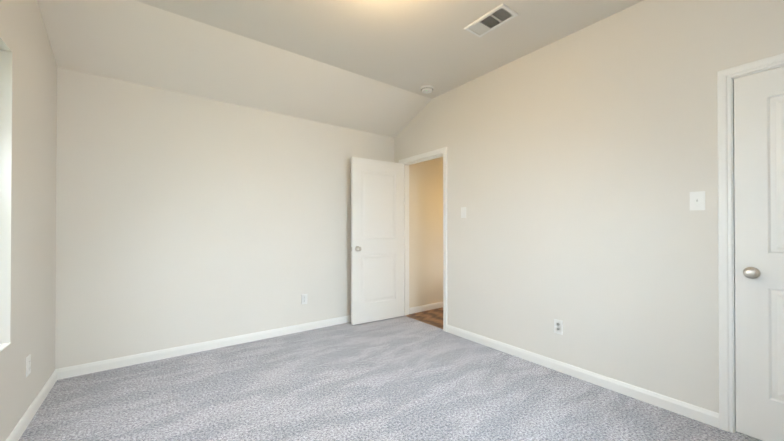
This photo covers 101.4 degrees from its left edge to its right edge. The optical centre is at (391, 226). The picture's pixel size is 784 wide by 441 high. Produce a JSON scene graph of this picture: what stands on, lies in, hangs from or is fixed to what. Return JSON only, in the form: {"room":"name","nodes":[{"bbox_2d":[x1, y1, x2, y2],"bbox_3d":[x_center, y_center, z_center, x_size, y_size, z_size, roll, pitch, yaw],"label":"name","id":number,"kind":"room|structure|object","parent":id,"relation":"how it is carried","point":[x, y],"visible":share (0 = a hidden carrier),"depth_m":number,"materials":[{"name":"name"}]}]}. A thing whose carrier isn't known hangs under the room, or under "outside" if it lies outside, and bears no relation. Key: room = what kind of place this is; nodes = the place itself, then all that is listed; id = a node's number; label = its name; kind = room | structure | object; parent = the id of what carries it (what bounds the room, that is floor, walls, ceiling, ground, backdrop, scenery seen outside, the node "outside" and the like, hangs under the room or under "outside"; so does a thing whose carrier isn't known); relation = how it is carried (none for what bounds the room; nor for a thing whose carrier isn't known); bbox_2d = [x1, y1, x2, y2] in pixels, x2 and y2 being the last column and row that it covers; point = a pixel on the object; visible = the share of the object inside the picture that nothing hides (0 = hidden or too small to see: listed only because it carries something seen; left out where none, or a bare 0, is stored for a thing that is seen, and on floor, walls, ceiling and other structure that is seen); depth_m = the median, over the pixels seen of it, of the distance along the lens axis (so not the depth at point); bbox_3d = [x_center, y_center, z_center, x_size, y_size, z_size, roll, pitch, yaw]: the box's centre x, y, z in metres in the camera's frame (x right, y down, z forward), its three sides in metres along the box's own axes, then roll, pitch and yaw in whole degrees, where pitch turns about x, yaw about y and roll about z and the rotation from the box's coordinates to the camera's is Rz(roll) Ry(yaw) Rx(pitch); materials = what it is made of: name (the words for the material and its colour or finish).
{"room":"empty bedroom","nodes":[
{"label":"empty bedroom","id":0,"kind":"room"},
{"bbox_2d":[0,0,56,440],"bbox_3d":[-1.431,-0.188,0.738,0.200,2.740,4.250,0,0,-37],"label":"wall","id":1,"kind":"structure","parent":0,"point":[28,112],"depth_m":1.91,"materials":[{"name":"paint"}]},
{"bbox_2d":[0,342,10,351],"bbox_3d":[-1.778,0.616,1.317,0.068,0.006,0.928,0,0,-37],"label":"window sill","id":2,"kind":"structure","parent":1,"relation":"attached to","point":[3,346],"depth_m":1.66,"materials":[{"name":"white paint"}]},
{"bbox_2d":[26,354,30,376],"bbox_3d":[-2.208,0.844,1.951,0.008,0.115,0.070,0,0,-37],"label":"electrical outlet","id":3,"kind":"object","parent":1,"relation":"attached to","point":[28,365],"visible":1,"depth_m":1.94,"materials":[{"name":"white plastic"}]},
{"bbox_2d":[6,368,61,440],"bbox_3d":[-1.346,1.141,0.793,0.012,0.083,4.250,0,0,-37],"label":"baseboard","id":4,"kind":"structure","parent":1,"relation":"attached to","point":[23,423],"depth_m":2.02,"materials":[{"name":"white paint"}]},
{"bbox_2d":[55,67,393,368],"bbox_3d":[-1.362,-0.173,3.511,3.620,2.740,0.120,0,0,-37],"label":"wall","id":5,"kind":"structure","parent":0,"point":[182,219],"depth_m":3.02,"materials":[{"name":"paint"}]},
{"bbox_2d":[62,315,350,378],"bbox_3d":[-1.278,1.156,3.484,3.270,0.083,0.012,0,0,-37],"label":"baseboard","id":6,"kind":"structure","parent":5,"relation":"attached to","point":[77,370],"depth_m":3.02,"materials":[{"name":"white paint"}]},
{"bbox_2d":[301,294,306,303],"bbox_3d":[-1.006,0.833,3.691,0.070,0.115,0.008,0,0,-37],"label":"electrical outlet","id":7,"kind":"object","parent":5,"relation":"attached to","point":[303,298],"visible":1,"depth_m":3.68,"materials":[{"name":"white plastic"}]},
{"bbox_2d":[37,0,430,137],"bbox_3d":[-1.135,-1.421,3.213,3.620,0.447,0.880,0,0,-37],"label":"ceiling","id":8,"kind":"structure","parent":0,"point":[134,41],"depth_m":2.79,"materials":[{"name":"paint"}]},
{"bbox_2d":[135,0,642,98],"bbox_3d":[0.204,-1.604,1.412,3.620,0.100,3.610,0,0,-37],"label":"ceiling","id":9,"kind":"structure","parent":0,"point":[413,46],"depth_m":2.52,"materials":[{"name":"paint"}]},
{"bbox_2d":[421,85,432,93],"bbox_3d":[0.389,-1.518,3.561,0.140,0.050,0.140,0,0,-37],"label":"smoke detector","id":10,"kind":"object","parent":9,"relation":"attached to","point":[426,89],"visible":1,"depth_m":3.52,"materials":[{"name":"white plastic"}]},
{"bbox_2d":[464,3,518,36],"bbox_3d":[0.742,-1.544,2.422,0.195,0.010,0.350,0,0,-37],"label":"ceiling vent","id":11,"kind":"object","parent":9,"relation":"in","point":[497,16],"visible":1,"depth_m":2.41,"materials":[{"name":"white metal"}]},
{"bbox_2d":[19,316,762,440],"bbox_3d":[-0.095,1.217,1.723,3.530,0.060,4.490,0,0,-37],"label":"floor carpet","id":12,"kind":"object","parent":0,"point":[403,378],"visible":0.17,"depth_m":2.22,"materials":[{"name":"grey carpet"}]},
{"bbox_2d":[406,307,442,328],"bbox_3d":[1.452,1.234,4.672,2.470,0.060,1.240,0,0,-37],"label":"floor","id":13,"kind":"structure","parent":0,"point":[433,317],"depth_m":4.29,"materials":[{"name":"brown wood"}]},
{"bbox_2d":[409,157,442,307],"bbox_3d":[1.148,-0.014,5.163,2.380,2.440,0.100,0,0,-37],"label":"wall","id":14,"kind":"structure","parent":0,"point":[425,232],"depth_m":4.59,"materials":[{"name":"paint"}]},
{"bbox_2d":[409,302,442,313],"bbox_3d":[1.149,1.164,5.088,2.260,0.083,0.012,0,0,-37],"label":"baseboard","id":15,"kind":"structure","parent":14,"relation":"attached to","point":[422,308],"depth_m":4.57,"materials":[{"name":"white paint"}]},
{"bbox_2d":[394,0,783,412],"bbox_3d":[1.346,-0.177,2.801,0.120,2.740,4.250,0,0,-37],"label":"wall","id":16,"kind":"structure","parent":0,"point":[582,164],"depth_m":2.39,"materials":[{"name":"paint"}]},
{"bbox_2d":[351,157,403,324],"bbox_3d":[-0.180,0.174,4.107,0.777,2.030,0.168,0,0,-37],"label":"bedroom door","id":17,"kind":"structure","parent":16,"relation":"in","point":[377,240],"depth_m":4.06,"materials":[{"name":"white paint"}]},
{"bbox_2d":[399,147,446,331],"bbox_3d":[0.414,0.147,4.053,0.154,2.107,0.889,0,0,-37],"label":"door frame","id":18,"kind":"structure","parent":16,"relation":"attached to","point":[427,154],"depth_m":4.02,"materials":[{"name":"white paint"}]},
{"bbox_2d":[461,207,465,217],"bbox_3d":[0.767,-0.152,3.464,0.019,0.115,0.070,0,0,-37],"label":"light switch","id":19,"kind":"object","parent":16,"relation":"attached to","point":[463,212],"visible":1,"depth_m":3.46,"materials":[{"name":"white plastic"}]},
{"bbox_2d":[554,319,562,334],"bbox_3d":[1.374,0.828,2.651,0.008,0.115,0.070,0,0,-37],"label":"electrical outlet","id":20,"kind":"object","parent":16,"relation":"attached to","point":[558,326],"visible":1,"depth_m":2.65,"materials":[{"name":"white plastic"}]},
{"bbox_2d":[447,325,718,427],"bbox_3d":[1.279,1.152,2.773,0.012,0.083,2.189,0,0,-37],"label":"baseboard","id":21,"kind":"structure","parent":16,"relation":"attached to","point":[700,414],"depth_m":2.38,"materials":[{"name":"white paint"}]},
{"bbox_2d":[690,191,704,210],"bbox_3d":[1.875,-0.158,1.973,0.019,0.115,0.070,0,0,-37],"label":"light switch","id":22,"kind":"object","parent":16,"relation":"attached to","point":[697,200],"visible":1,"depth_m":1.97,"materials":[{"name":"white plastic"}]},
{"bbox_2d":[717,53,783,432],"bbox_3d":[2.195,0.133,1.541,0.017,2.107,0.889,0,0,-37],"label":"door frame","id":23,"kind":"structure","parent":16,"relation":"attached to","point":[725,243],"depth_m":1.87,"materials":[{"name":"white paint"}]},
{"bbox_2d":[734,66,783,440],"bbox_3d":[2.220,0.160,1.554,0.168,2.030,0.768,0,0,-37],"label":"closet door","id":24,"kind":"structure","parent":16,"relation":"in","point":[759,214],"depth_m":1.77,"materials":[{"name":"white paint"}]}
]}

